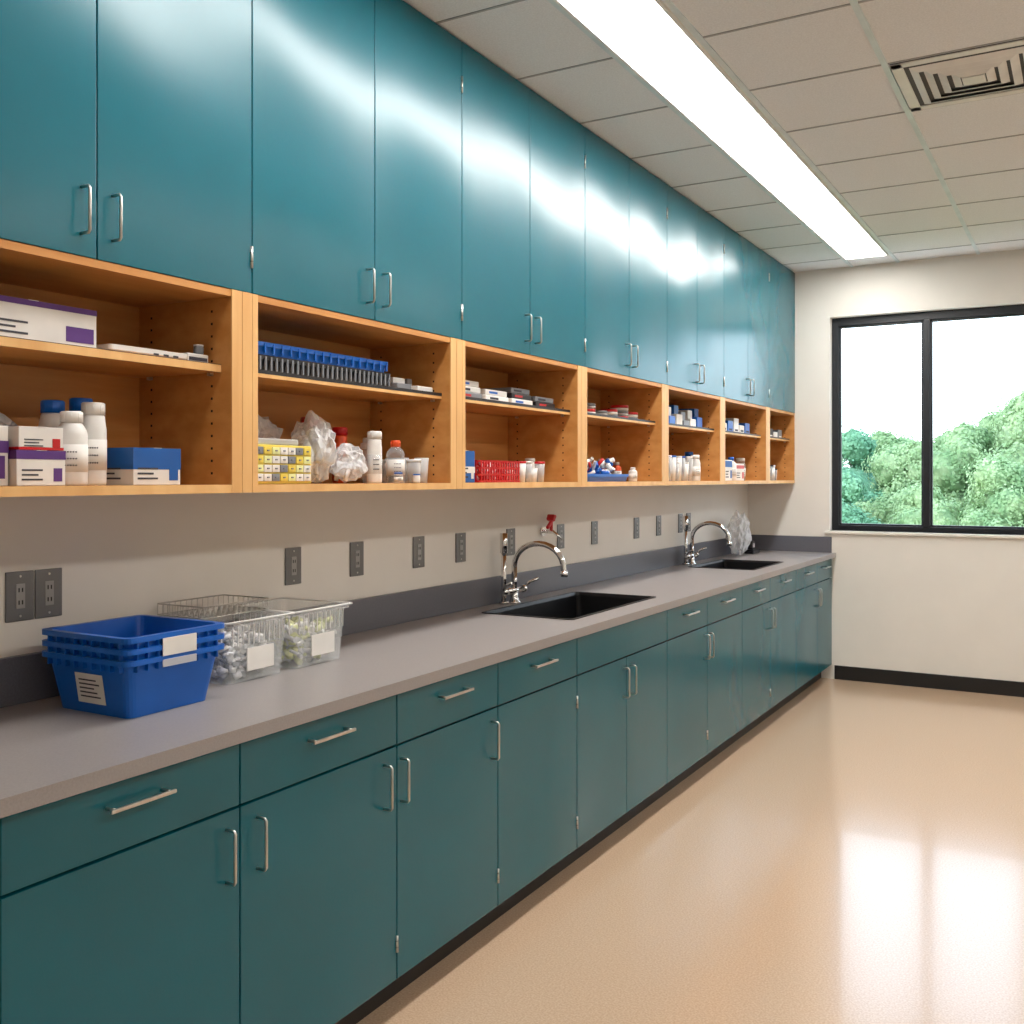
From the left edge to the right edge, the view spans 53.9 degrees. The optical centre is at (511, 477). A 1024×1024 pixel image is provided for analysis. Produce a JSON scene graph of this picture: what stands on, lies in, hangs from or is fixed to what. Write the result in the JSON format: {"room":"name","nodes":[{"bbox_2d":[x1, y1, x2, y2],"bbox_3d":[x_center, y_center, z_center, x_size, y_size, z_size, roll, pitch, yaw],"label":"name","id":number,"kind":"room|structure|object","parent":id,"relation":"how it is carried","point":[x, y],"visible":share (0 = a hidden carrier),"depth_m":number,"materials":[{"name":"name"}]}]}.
{"room":"laboratory","nodes":[
{"label":"laboratory","id":0,"kind":"room"},
{"bbox_2d":[0,484,747,657],"bbox_3d":[-0.813,-0.033,3.295,0.200,2.980,10.510,0,0,30],"label":"wall","id":1,"kind":"structure","parent":0,"point":[118,556],"depth_m":3.28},
{"bbox_2d":[5,570,33,622],"bbox_3d":[-1.187,0.285,2.432,0.008,0.120,0.074,0,0,30],"label":"wall outlet","id":2,"kind":"object","parent":1,"relation":"attached to","point":[19,585],"visible":1,"depth_m":2.43,"materials":[{"name":"metal"}]},
{"bbox_2d":[35,568,61,618],"bbox_3d":[-1.148,0.285,2.499,0.008,0.120,0.074,0,0,30],"label":"wall outlet","id":3,"kind":"object","parent":1,"relation":"attached to","point":[48,582],"visible":1,"depth_m":2.49,"materials":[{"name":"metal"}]},
{"bbox_2d":[0,239,251,496],"bbox_3d":[-1.073,-0.221,2.281,0.355,0.517,0.982,0,0,30],"label":"open shelf unit","id":4,"kind":"object","parent":1,"relation":"attached to","point":[203,410],"visible":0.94,"depth_m":2.57,"materials":[{"name":"brown wood"}]},
{"bbox_2d":[0,426,8,485],"bbox_3d":[-1.166,-0.046,2.085,0.192,0.126,0.141,0,0,30],"label":"carton","id":5,"kind":"object","parent":4,"relation":"in","point":[4,443],"visible":1,"depth_m":2.09,"materials":[{"name":"white cardboard"}]},
{"bbox_2d":[8,450,65,485],"bbox_3d":[-1.070,-0.021,2.183,0.162,0.076,0.116,0,0,30],"label":"carton","id":6,"kind":"object","parent":4,"relation":"on","point":[25,467],"visible":0.93,"depth_m":2.13,"materials":[{"name":"white cardboard"}]},
{"bbox_2d":[8,426,63,450],"bbox_3d":[-1.070,-0.084,2.183,0.162,0.050,0.106,0,0,30],"label":"carton","id":7,"kind":"object","parent":6,"relation":"on","point":[19,437],"visible":0.86,"depth_m":2.13,"materials":[{"name":"white cardboard"}]},
{"bbox_2d":[0,295,96,347],"bbox_3d":[-1.115,-0.335,2.203,0.222,0.089,0.316,0,0,30],"label":"carton","id":8,"kind":"object","parent":4,"relation":"on","point":[19,317],"visible":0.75,"depth_m":2.18,"materials":[{"name":"white cardboard"}]},
{"bbox_2d":[38,400,64,427],"bbox_3d":[-1.058,-0.081,2.323,0.062,0.195,0.062,0,0,30],"label":"wash bottle","id":9,"kind":"object","parent":4,"relation":"on","point":[50,410],"visible":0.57,"depth_m":2.30,"materials":[{"name":"white plastic"}]},
{"bbox_2d":[58,411,87,484],"bbox_3d":[-0.984,-0.066,2.252,0.070,0.165,0.070,0,0,30],"label":"wash bottle","id":10,"kind":"object","parent":4,"relation":"on","point":[75,436],"visible":0.8,"depth_m":2.23,"materials":[{"name":"white plastic"}]},
{"bbox_2d":[69,398,92,410],"bbox_3d":[-1.021,-0.086,2.388,0.062,0.205,0.062,0,0,30],"label":"wash bottle","id":11,"kind":"object","parent":4,"relation":"on","point":[74,403],"visible":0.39,"depth_m":2.36,"materials":[{"name":"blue plastic"}]},
{"bbox_2d":[81,402,106,484],"bbox_3d":[-0.966,-0.079,2.324,0.060,0.190,0.060,0,0,30],"label":"wash bottle","id":12,"kind":"object","parent":4,"relation":"on","point":[94,423],"visible":0.77,"depth_m":2.30,"materials":[{"name":"white plastic"}]},
{"bbox_2d":[106,447,180,484],"bbox_3d":[-0.908,-0.028,2.444,0.142,0.089,0.141,0,0,30],"label":"carton","id":13,"kind":"object","parent":4,"relation":"on","point":[127,465],"visible":0.84,"depth_m":2.39,"materials":[{"name":"blue cardboard"}]},
{"bbox_2d":[96,344,207,362],"bbox_3d":[-0.932,-0.302,2.500,0.189,0.024,0.298,0,0,30],"label":"tray","id":14,"kind":"object","parent":4,"relation":"on","point":[186,356],"visible":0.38,"depth_m":2.44,"materials":[{"name":"white plastic"}]},
{"bbox_2d":[0,0,252,292],"bbox_3d":[-1.059,-1.000,2.274,0.386,1.040,0.983,0,0,30],"label":"upper cabinet","id":15,"kind":"object","parent":1,"relation":"attached to","point":[125,125],"visible":0.95,"depth_m":2.29,"materials":[{"name":"teal laminate"}]},
{"bbox_2d":[285,547,300,584],"bbox_3d":[-0.709,0.285,3.267,0.008,0.120,0.074,0,0,30],"label":"wall outlet","id":16,"kind":"object","parent":1,"relation":"attached to","point":[292,555],"visible":1,"depth_m":3.26,"materials":[{"name":"metal"}]},
{"bbox_2d":[252,294,461,492],"bbox_3d":[-0.578,-0.221,3.146,0.355,0.517,1.008,0,0,30],"label":"open shelf unit","id":17,"kind":"object","parent":1,"relation":"attached to","point":[427,424],"visible":0.47,"depth_m":3.38,"materials":[{"name":"brown wood"}]},
{"bbox_2d":[258,415,282,444],"bbox_3d":[-0.782,-0.098,2.989,0.095,0.225,0.277,0,0,30],"label":"plastic bag","id":18,"kind":"object","parent":17,"relation":"on","point":[273,431],"visible":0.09,"depth_m":3.05,"materials":[{"name":"white"}]},
{"bbox_2d":[258,438,310,483],"bbox_3d":[-0.697,-0.046,2.838,0.155,0.126,0.237,0,0,30],"label":"rack","id":19,"kind":"object","parent":17,"relation":"on","point":[277,464],"visible":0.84,"depth_m":2.81,"materials":[{"name":"yellow plastic"}]},
{"bbox_2d":[300,416,321,426],"bbox_3d":[-0.637,-0.088,3.200,0.070,0.210,0.070,0,0,30],"label":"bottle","id":20,"kind":"object","parent":17,"relation":"in","point":[317,424],"visible":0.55,"depth_m":3.17,"materials":[{"name":"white plastic"}]},
{"bbox_2d":[291,410,336,482],"bbox_3d":[-0.601,-0.094,3.028,0.160,0.220,0.135,0,0,30],"label":"plastic bag","id":21,"kind":"object","parent":17,"relation":"on","point":[320,454],"visible":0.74,"depth_m":3.02,"materials":[{"name":"white"}]},
{"bbox_2d":[258,354,389,385],"bbox_3d":[-0.636,-0.313,3.038,0.230,0.045,0.608,0,0,30],"label":"tray","id":22,"kind":"object","parent":17,"relation":"on","point":[265,362],"visible":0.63,"depth_m":2.95,"materials":[{"name":"black plastic"}]},
{"bbox_2d":[258,341,387,372],"bbox_3d":[-0.648,-0.353,3.022,0.245,0.034,0.608,0,0,30],"label":"tray","id":23,"kind":"object","parent":22,"relation":"on","point":[265,348],"visible":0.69,"depth_m":2.94,"materials":[{"name":"plastic"}]},
{"bbox_2d":[332,427,347,482],"bbox_3d":[-0.554,-0.073,3.244,0.050,0.180,0.050,0,0,30],"label":"bottle","id":24,"kind":"object","parent":17,"relation":"in","point":[341,432],"visible":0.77,"depth_m":3.22,"materials":[{"name":"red plastic"}]},
{"bbox_2d":[329,443,367,482],"bbox_3d":[-0.508,-0.046,3.103,0.143,0.123,0.104,0,0,-44],"label":"plastic bag","id":25,"kind":"object","parent":17,"relation":"on","point":[343,470],"visible":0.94,"depth_m":3.09,"materials":[{"name":"white"}]},
{"bbox_2d":[367,431,381,482],"bbox_3d":[-0.437,-0.066,3.206,0.050,0.165,0.050,0,0,30],"label":"bottle","id":26,"kind":"object","parent":17,"relation":"in","point":[374,445],"visible":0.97,"depth_m":3.19,"materials":[{"name":"white plastic"}]},
{"bbox_2d":[386,440,404,474],"bbox_3d":[-0.384,-0.053,3.320,0.062,0.140,0.062,0,0,30],"label":"bottle","id":27,"kind":"object","parent":17,"relation":"in","point":[392,465],"visible":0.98,"depth_m":3.30,"materials":[{"name":"white plastic"}]},
{"bbox_2d":[382,458,428,482],"bbox_3d":[-0.397,-0.026,3.439,0.232,0.085,0.125,0,0,30],"label":"glass beaker","id":28,"kind":"object","parent":17,"relation":"on","point":[417,461],"visible":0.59,"depth_m":3.40,"materials":[{"name":"white"}]},
{"bbox_2d":[387,377,432,391],"bbox_3d":[-0.373,-0.313,3.389,0.130,0.045,0.190,0,0,30],"label":"boxes","id":29,"kind":"object","parent":17,"relation":"on","point":[394,381],"visible":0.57,"depth_m":3.33,"materials":[{"name":"cardboard"}]},
{"bbox_2d":[350,541,363,576],"bbox_3d":[-0.546,0.285,3.551,0.008,0.120,0.074,0,0,30],"label":"wall outlet","id":30,"kind":"object","parent":1,"relation":"attached to","point":[356,548],"visible":1,"depth_m":3.55,"materials":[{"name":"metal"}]},
{"bbox_2d":[251,0,462,338],"bbox_3d":[-0.564,-1.000,3.139,0.386,1.040,1.010,0,0,30],"label":"upper cabinet","id":31,"kind":"object","parent":1,"relation":"attached to","point":[356,105],"visible":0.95,"depth_m":2.99,"materials":[{"name":"teal laminate"}]},
{"bbox_2d":[413,536,424,567],"bbox_3d":[-0.358,0.285,3.879,0.008,0.120,0.074,0,0,30],"label":"wall outlet","id":32,"kind":"object","parent":1,"relation":"attached to","point":[418,542],"visible":1,"depth_m":3.88,"materials":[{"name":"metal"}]},
{"bbox_2d":[455,532,465,562],"bbox_3d":[-0.209,0.285,4.138,0.008,0.120,0.074,0,0,30],"label":"wall outlet","id":33,"kind":"object","parent":1,"relation":"attached to","point":[460,538],"visible":1,"depth_m":4.13,"materials":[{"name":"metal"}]},
{"bbox_2d":[506,528,514,555],"bbox_3d":[-0.004,0.285,4.497,0.008,0.120,0.074,0,0,30],"label":"wall outlet","id":34,"kind":"object","parent":1,"relation":"attached to","point":[511,532],"visible":0.92,"depth_m":4.49,"materials":[{"name":"plastic"}]},
{"bbox_2d":[462,340,584,488],"bbox_3d":[-0.082,-0.221,4.011,0.355,0.517,0.982,0,0,30],"label":"open shelf unit","id":35,"kind":"object","parent":1,"relation":"attached to","point":[493,429],"visible":0.56,"depth_m":4.31,"materials":[{"name":"brown wood"}]},
{"bbox_2d":[465,450,474,482],"bbox_3d":[-0.204,-0.041,3.654,0.102,0.116,0.101,0,0,30],"label":"carton","id":36,"kind":"object","parent":35,"relation":"on","point":[469,455],"visible":0.3,"depth_m":3.64,"materials":[{"name":"blue cardboard"}]},
{"bbox_2d":[475,460,519,481],"bbox_3d":[-0.122,-0.026,3.878,0.186,0.085,0.316,0,0,30],"label":"plastic basket","id":37,"kind":"object","parent":35,"relation":"on","point":[484,469],"visible":0.56,"depth_m":3.82,"materials":[{"name":"plastic"}]},
{"bbox_2d":[465,380,554,407],"bbox_3d":[-0.080,-0.323,3.961,0.171,0.065,0.755,0,0,30],"label":"boxes","id":38,"kind":"object","parent":35,"relation":"on","point":[507,394],"visible":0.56,"depth_m":3.94,"materials":[{"name":"cardboard"}]},
{"bbox_2d":[490,461,544,481],"bbox_3d":[0.021,-0.025,4.108,0.171,0.084,0.193,0,0,30],"label":"cups","id":39,"kind":"object","parent":35,"relation":"on","point":[532,472],"visible":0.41,"depth_m":4.05,"materials":[{"name":"white plastic"}]},
{"bbox_2d":[461,42,585,366],"bbox_3d":[-0.069,-1.000,4.003,0.386,1.040,0.983,0,0,30],"label":"upper cabinet","id":40,"kind":"object","parent":1,"relation":"attached to","point":[524,157],"visible":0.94,"depth_m":3.86,"materials":[{"name":"teal laminate"}]},
{"bbox_2d":[540,514,560,538],"bbox_3d":[0.178,0.228,4.740,0.095,0.115,0.084,0,0,-10],"label":"gas valve","id":41,"kind":"object","parent":1,"relation":"attached to","point":[551,518],"visible":1,"depth_m":4.73,"materials":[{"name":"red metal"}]},
{"bbox_2d":[557,524,563,548],"bbox_3d":[0.239,0.285,4.921,0.008,0.120,0.074,0,0,30],"label":"wall outlet","id":42,"kind":"object","parent":1,"relation":"attached to","point":[560,527],"visible":0.91,"depth_m":4.91,"materials":[{"name":"plastic"}]},
{"bbox_2d":[591,521,597,543],"bbox_3d":[0.432,0.285,5.259,0.008,0.120,0.074,0,0,30],"label":"wall outlet","id":43,"kind":"object","parent":1,"relation":"attached to","point":[594,524],"visible":1,"depth_m":5.25,"materials":[{"name":"plastic"}]},
{"bbox_2d":[585,367,666,486],"bbox_3d":[0.404,-0.221,4.860,0.355,0.517,0.972,0,0,30],"label":"open shelf unit","id":44,"kind":"object","parent":1,"relation":"attached to","point":[640,443],"visible":0.53,"depth_m":5.17,"materials":[{"name":"brown wood"}]},
{"bbox_2d":[587,457,628,481],"bbox_3d":[0.368,-0.044,4.744,0.178,0.121,0.508,0,0,30],"label":"tray","id":45,"kind":"object","parent":44,"relation":"on","point":[597,471],"visible":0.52,"depth_m":4.72,"materials":[{"name":"blue plastic"}]},
{"bbox_2d":[587,403,637,418],"bbox_3d":[0.435,-0.324,4.810,0.090,0.067,0.709,0,0,30],"label":"dishes","id":46,"kind":"object","parent":44,"relation":"on","point":[614,410],"visible":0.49,"depth_m":4.93,"materials":[{"name":"white"}]},
{"bbox_2d":[585,127,667,384],"bbox_3d":[0.418,-1.000,4.853,0.386,1.040,0.974,0,0,30],"label":"upper cabinet","id":47,"kind":"object","parent":1,"relation":"attached to","point":[626,210],"visible":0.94,"depth_m":4.72,"materials":[{"name":"teal laminate"}]},
{"bbox_2d":[667,385,723,484],"bbox_3d":[0.878,-0.221,5.687,0.355,0.517,0.932,0,0,30],"label":"open shelf unit","id":48,"kind":"object","parent":1,"relation":"attached to","point":[706,441],"visible":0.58,"depth_m":5.97,"materials":[{"name":"brown wood"}]},
{"bbox_2d":[669,455,692,480],"bbox_3d":[0.836,-0.053,5.568,0.170,0.139,0.539,0,0,30],"label":"bottles","id":49,"kind":"object","parent":48,"relation":"on","point":[678,470],"visible":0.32,"depth_m":5.60,"materials":[{"name":"white plastic"}]},
{"bbox_2d":[669,405,701,426],"bbox_3d":[0.884,-0.345,5.624,0.150,0.110,0.640,0,0,30],"label":"boxes","id":50,"kind":"object","parent":48,"relation":"on","point":[689,417],"visible":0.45,"depth_m":5.66,"materials":[{"name":"white cardboard"}]},
{"bbox_2d":[690,455,700,480],"bbox_3d":[1.062,-0.059,5.845,0.062,0.150,0.062,0,0,30],"label":"bottle","id":51,"kind":"object","parent":48,"relation":"in","point":[696,469],"visible":0.87,"depth_m":5.82,"materials":[{"name":"white plastic"}]},
{"bbox_2d":[667,184,724,396],"bbox_3d":[0.891,-1.000,5.680,0.386,1.040,0.933,0,0,30],"label":"upper cabinet","id":52,"kind":"object","parent":1,"relation":"attached to","point":[695,237],"visible":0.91,"depth_m":5.54,"materials":[{"name":"teal laminate"}]},
{"bbox_2d":[724,398,768,483],"bbox_3d":[1.352,-0.221,6.514,0.355,0.517,0.972,0,0,30],"label":"open shelf unit","id":53,"kind":"object","parent":1,"relation":"attached to","point":[754,446],"visible":0.34,"depth_m":6.82,"materials":[{"name":"brown wood"}]},
{"bbox_2d":[725,460,731,480],"bbox_3d":[1.278,-0.049,6.332,0.172,0.131,0.141,0,0,30],"label":"carton","id":54,"kind":"object","parent":53,"relation":"on","point":[728,463],"visible":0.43,"depth_m":6.29,"materials":[{"name":"white cardboard"}]},
{"bbox_2d":[725,418,749,433],"bbox_3d":[1.367,-0.336,6.466,0.151,0.090,0.580,0,0,30],"label":"boxes","id":55,"kind":"object","parent":53,"relation":"on","point":[731,424],"visible":0.39,"depth_m":6.43},
{"bbox_2d":[736,464,743,480],"bbox_3d":[1.421,-0.039,6.602,0.152,0.111,0.171,0,0,30],"label":"carton","id":56,"kind":"object","parent":53,"relation":"on","point":[740,467],"visible":0.36,"depth_m":6.57,"materials":[{"name":"white cardboard"}]},
{"bbox_2d":[724,224,769,406],"bbox_3d":[1.365,-1.000,6.507,0.386,1.040,0.974,0,0,30],"label":"upper cabinet","id":57,"kind":"object","parent":1,"relation":"attached to","point":[746,266],"visible":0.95,"depth_m":6.40,"materials":[{"name":"teal laminate"}]},
{"bbox_2d":[769,408,794,483],"bbox_3d":[1.767,-0.221,7.239,0.355,0.517,0.696,0,0,30],"label":"open shelf unit","id":58,"kind":"object","parent":1,"relation":"attached to","point":[781,450],"visible":0.34,"depth_m":7.46,"materials":[{"name":"brown wood"}]},
{"bbox_2d":[769,255,794,412],"bbox_3d":[1.767,-1.000,7.240,0.354,1.040,0.696,0,0,30],"label":"upper cabinet","id":59,"kind":"object","parent":1,"relation":"attached to","point":[782,279],"visible":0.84,"depth_m":7.12,"materials":[{"name":"teal laminate"}]},
{"bbox_2d":[357,678,1023,1023],"bbox_3d":[1.400,1.507,2.027,5.300,0.100,10.510,0,0,30],"label":"floor","id":60,"kind":"structure","parent":0,"point":[856,855],"depth_m":3.52,"materials":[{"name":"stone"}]},
{"bbox_2d":[0,744,238,1023],"bbox_3d":[-0.990,1.017,2.119,0.642,0.880,0.564,0,0,30],"label":"base cabinet","id":61,"kind":"object","parent":60,"relation":"on","point":[119,901],"visible":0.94,"depth_m":1.96,"materials":[{"name":"teal laminate"}]},
{"bbox_2d":[234,695,398,1023],"bbox_3d":[-0.705,1.017,2.616,0.642,0.880,0.582,0,0,30],"label":"base cabinet","id":62,"kind":"object","parent":60,"relation":"on","point":[318,939],"visible":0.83,"depth_m":2.45,"materials":[{"name":"teal laminate"}]},
{"bbox_2d":[375,663,499,1008],"bbox_3d":[-0.428,1.017,3.100,0.642,0.880,0.538,0,0,30],"label":"base cabinet","id":63,"kind":"object","parent":60,"relation":"on","point":[447,745],"visible":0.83,"depth_m":2.92,"materials":[{"name":"teal laminate"}]},
{"bbox_2d":[478,638,577,932],"bbox_3d":[-0.154,1.017,3.579,0.641,0.880,0.568,0,0,30],"label":"base cabinet","id":64,"kind":"object","parent":60,"relation":"on","point":[537,706],"visible":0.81,"depth_m":3.40,"materials":[{"name":"teal laminate"}]},
{"bbox_2d":[559,610,666,871],"bbox_3d":[0.211,1.017,4.217,0.642,0.880,0.905,0,0,30],"label":"base cabinet","id":65,"kind":"object","parent":60,"relation":"on","point":[621,676],"visible":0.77,"depth_m":4.01,"materials":[{"name":"teal laminate"}]},
{"bbox_2d":[651,598,710,803],"bbox_3d":[0.571,1.017,4.845,0.642,0.880,0.542,0,0,30],"label":"base cabinet","id":66,"kind":"object","parent":60,"relation":"on","point":[687,732],"visible":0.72,"depth_m":4.67,"materials":[{"name":"teal laminate"}]},
{"bbox_2d":[693,587,741,772],"bbox_3d":[0.847,1.017,5.327,0.642,0.880,0.572,0,0,30],"label":"base cabinet","id":67,"kind":"object","parent":60,"relation":"on","point":[724,617],"visible":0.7,"depth_m":5.15,"materials":[{"name":"teal laminate"}]},
{"bbox_2d":[729,578,773,745],"bbox_3d":[1.126,1.017,5.814,0.642,0.880,0.550,0,0,30],"label":"base cabinet","id":68,"kind":"object","parent":60,"relation":"on","point":[756,691],"visible":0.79,"depth_m":5.65,"materials":[{"name":"teal laminate"}]},
{"bbox_2d":[757,570,795,724],"bbox_3d":[1.411,1.017,6.312,0.642,0.880,0.601,0,0,30],"label":"base cabinet","id":69,"kind":"object","parent":60,"relation":"on","point":[782,601],"visible":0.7,"depth_m":6.14,"materials":[{"name":"teal laminate"}]},
{"bbox_2d":[784,563,819,704],"bbox_3d":[1.703,1.017,6.822,0.642,0.880,0.575,0,0,30],"label":"base cabinet","id":70,"kind":"object","parent":60,"relation":"on","point":[806,577],"visible":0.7,"depth_m":6.67,"materials":[{"name":"teal laminate"}]},
{"bbox_2d":[806,559,831,688],"bbox_3d":[1.959,1.017,7.269,0.642,0.880,0.455,0,0,30],"label":"base cabinet","id":71,"kind":"object","parent":60,"relation":"on","point":[824,568],"visible":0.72,"depth_m":7.12,"materials":[{"name":"teal laminate"}]},
{"bbox_3d":[-1.823,1.017,0.664,0.642,0.880,0.560,0,0,30],"label":"base cabinet","id":72,"kind":"object","parent":60,"relation":"on","visible":0},
{"bbox_2d":[0,535,835,817],"bbox_3d":[-0.089,0.500,3.703,0.649,0.147,8.679,0,0,30],"label":"countertop","id":73,"kind":"structure","parent":72,"relation":"on","point":[387,645],"depth_m":2.88,"materials":[{"name":"grey laminate"}]},
{"bbox_2d":[42,642,223,718],"bbox_3d":[-0.906,0.474,2.423,0.309,0.135,0.299,0,0,30],"label":"plastic bin","id":74,"kind":"object","parent":73,"relation":"on","point":[130,689],"visible":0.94,"depth_m":2.32,"materials":[{"name":"plastic"}]},
{"bbox_2d":[42,632,223,660],"bbox_3d":[-0.906,0.449,2.423,0.309,0.135,0.299,0,0,30],"label":"crate","id":75,"kind":"object","parent":74,"relation":"on","point":[204,641],"visible":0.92,"depth_m":2.29,"materials":[{"name":"plastic"}]},
{"bbox_2d":[42,615,223,666],"bbox_3d":[-0.905,0.423,2.423,0.312,0.135,0.299,0,0,30],"label":"plastic bin","id":76,"kind":"object","parent":75,"relation":"on","point":[177,635],"visible":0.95,"depth_m":2.40,"materials":[{"name":"plastic"}]},
{"bbox_2d":[156,607,294,681],"bbox_3d":[-0.792,0.458,2.775,0.280,0.168,0.255,0,0,30],"label":"clear storage bin","id":77,"kind":"object","parent":73,"relation":"on","point":[243,651],"visible":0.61,"depth_m":2.71,"materials":[{"name":"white plastic"}]},
{"bbox_2d":[157,594,268,619],"bbox_3d":[-0.828,0.356,2.801,0.179,0.034,0.243,0,0,30],"label":"wire basket","id":78,"kind":"object","parent":77,"relation":"on","point":[223,606],"visible":1,"depth_m":2.79,"materials":[{"name":"metal"}]},
{"bbox_2d":[231,597,352,664],"bbox_3d":[-0.665,0.458,2.996,0.280,0.168,0.255,0,0,30],"label":"clear storage bin","id":79,"kind":"object","parent":73,"relation":"on","point":[302,639],"visible":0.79,"depth_m":2.93,"materials":[{"name":"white plastic"}]},
{"bbox_2d":[499,533,567,604],"bbox_3d":[0.070,0.390,4.313,0.230,0.305,0.286,0,0,-30],"label":"faucet","id":80,"kind":"object","parent":73,"relation":"on","point":[514,589],"visible":1,"depth_m":4.33,"materials":[{"name":"silver metal"}]},
{"bbox_2d":[482,591,655,619],"bbox_3d":[0.266,0.635,4.313,0.416,0.194,0.866,0,0,30],"label":"undermount sink","id":81,"kind":"object","parent":73,"relation":"in","point":[572,605],"visible":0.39,"depth_m":4.63,"materials":[{"name":"black metal"}]},
{"bbox_2d":[682,516,731,564],"bbox_3d":[1.188,0.390,6.266,0.230,0.305,0.286,0,0,-30],"label":"faucet","id":82,"kind":"object","parent":73,"relation":"on","point":[692,554],"visible":1,"depth_m":6.28,"materials":[{"name":"silver metal"}]},
{"bbox_2d":[688,559,781,569],"bbox_3d":[1.409,0.635,6.309,0.416,0.194,0.666,0,0,30],"label":"undermount sink","id":83,"kind":"object","parent":73,"relation":"in","point":[721,563],"visible":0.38,"depth_m":6.58,"materials":[{"name":"black metal"}]},
{"bbox_2d":[725,511,751,555],"bbox_3d":[1.575,0.381,7.002,0.165,0.321,0.272,0,0,30],"label":"plastic bag","id":84,"kind":"object","parent":73,"relation":"on","point":[737,542],"visible":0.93,"depth_m":6.97,"materials":[{"name":"white"}]},
{"bbox_2d":[744,541,759,553],"bbox_3d":[1.729,0.495,7.261,0.070,0.092,0.160,0,0,30],"label":"tape dispenser","id":85,"kind":"object","parent":73,"relation":"on","point":[751,549],"visible":0.84,"depth_m":7.21,"materials":[{"name":"plastic"}]},
{"bbox_2d":[403,0,1023,271],"bbox_3d":[1.400,-1.583,2.027,5.300,0.120,10.510,0,0,30],"label":"ceiling","id":86,"kind":"structure","parent":0,"point":[525,38],"depth_m":4.18,"materials":[{"name":"tile"}]},
{"bbox_2d":[554,0,888,259],"bbox_3d":[0.926,-1.514,4.281,0.287,0.015,6.050,0,0,30],"label":"ceiling light fixture","id":87,"kind":"object","parent":86,"relation":"in","point":[645,35],"depth_m":4.09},
{"bbox_2d":[435,0,1023,266],"bbox_3d":[1.400,-1.520,2.027,4.900,0.007,10.110,0,0,30],"label":"grid","id":88,"kind":"object","parent":86,"relation":"attached to","point":[855,5],"depth_m":4.18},
{"bbox_2d":[890,39,1023,110],"bbox_3d":[1.747,-1.512,3.811,0.520,0.019,0.530,0,0,30],"label":"ceiling air vent","id":89,"kind":"object","parent":86,"relation":"in","point":[995,70],"depth_m":3.79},
{"bbox_2d":[748,249,1023,681],"bbox_3d":[3.962,-0.033,6.501,4.900,2.980,0.200,0,0,30],"label":"wall","id":90,"kind":"structure","parent":0,"point":[952,606],"depth_m":7.10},
{"bbox_2d":[825,530,1023,538],"bbox_3d":[2.898,0.393,7.022,1.385,0.022,0.092,0,0,30],"label":"trim","id":91,"kind":"structure","parent":90,"relation":"attached to","point":[826,531],"depth_m":6.99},
{"bbox_2d":[832,304,1023,534],"bbox_3d":[2.934,-0.393,7.086,1.325,1.550,0.065,0,0,30],"label":"window","id":92,"kind":"structure","parent":90,"relation":"in","point":[926,319],"depth_m":7.09,"materials":[{"name":"black metal"}]},
{"bbox_2d":[834,665,1023,696],"bbox_3d":[4.187,1.407,6.250,4.260,0.100,0.012,0,0,30],"label":"baseboard","id":93,"kind":"structure","parent":90,"relation":"attached to","point":[903,678],"depth_m":6.98,"materials":[{"name":"black rubber"}]},
{"label":"outside","id":94,"kind":"structure","parent":0,"visible":0},
{"bbox_3d":[30.484,5.057,57.741,120.000,0.200,109.490,0,0,30],"label":"ground","id":95,"kind":"structure","parent":94,"visible":0},
{"bbox_2d":[842,466,883,523],"bbox_3d":[10.059,2.304,30.110,3.745,5.316,3.643,0,0,43],"label":"tree","id":96,"kind":"object","parent":95,"relation":"on","point":[853,487],"visible":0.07,"depth_m":29.53,"materials":[{"name":"green plant"}]},
{"bbox_2d":[842,424,884,515],"bbox_3d":[12.836,1.479,37.062,4.775,6.969,4.909,0,0,25],"label":"tree","id":97,"kind":"object","parent":95,"relation":"on","point":[856,447],"visible":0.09,"depth_m":36.65,"materials":[{"name":"green plant"}]},
{"bbox_2d":[863,425,919,472],"bbox_3d":[16.831,1.248,45.282,4.905,7.432,4.207,0,0,-32],"label":"tree","id":98,"kind":"object","parent":95,"relation":"on","point":[883,438],"visible":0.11,"depth_m":45.11,"materials":[{"name":"green plant"}]},
{"bbox_2d":[847,434,948,523],"bbox_3d":[14.025,1.693,35.529,3.702,6.540,4.316,0,0,40],"label":"tree","id":99,"kind":"object","parent":95,"relation":"on","point":[893,469],"visible":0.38,"depth_m":34.75,"materials":[{"name":"green plant"}]},
{"bbox_2d":[884,479,964,524],"bbox_3d":[12.075,2.498,29.320,3.092,4.928,2.963,0,0,6],"label":"tree","id":100,"kind":"object","parent":95,"relation":"on","point":[906,509],"visible":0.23,"depth_m":28.80,"materials":[{"name":"green plant"}]},
{"bbox_2d":[933,425,952,450],"bbox_3d":[18.706,1.341,43.432,4.358,7.247,4.547,0,0,40],"label":"tree","id":101,"kind":"object","parent":95,"relation":"on","point":[938,439],"visible":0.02,"depth_m":43.17,"materials":[{"name":"green plant"}]},
{"bbox_2d":[912,417,1007,508],"bbox_3d":[15.639,1.413,34.718,4.271,7.102,4.456,0,0,-21],"label":"tree","id":102,"kind":"object","parent":95,"relation":"on","point":[966,441],"visible":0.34,"depth_m":33.73,"materials":[{"name":"green plant"}]},
{"bbox_2d":[957,450,1023,526],"bbox_3d":[13.604,2.064,27.648,3.282,5.797,3.826,0,0,25],"label":"tree","id":103,"kind":"object","parent":95,"relation":"on","point":[991,503],"visible":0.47,"depth_m":27.35,"materials":[{"name":"green plant"}]},
{"bbox_2d":[969,393,1016,439],"bbox_3d":[21.779,0.692,43.136,5.641,8.546,4.838,0,0,9],"label":"tree","id":104,"kind":"object","parent":95,"relation":"on","point":[986,420],"visible":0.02,"depth_m":43.42,"materials":[{"name":"green plant"}]},
{"bbox_2d":[977,388,1023,466],"bbox_3d":[17.829,0.803,33.676,5.494,8.323,4.712,0,0,36],"label":"tree","id":105,"kind":"object","parent":95,"relation":"on","point":[1010,424],"visible":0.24,"depth_m":33.16,"materials":[{"name":"green plant"}]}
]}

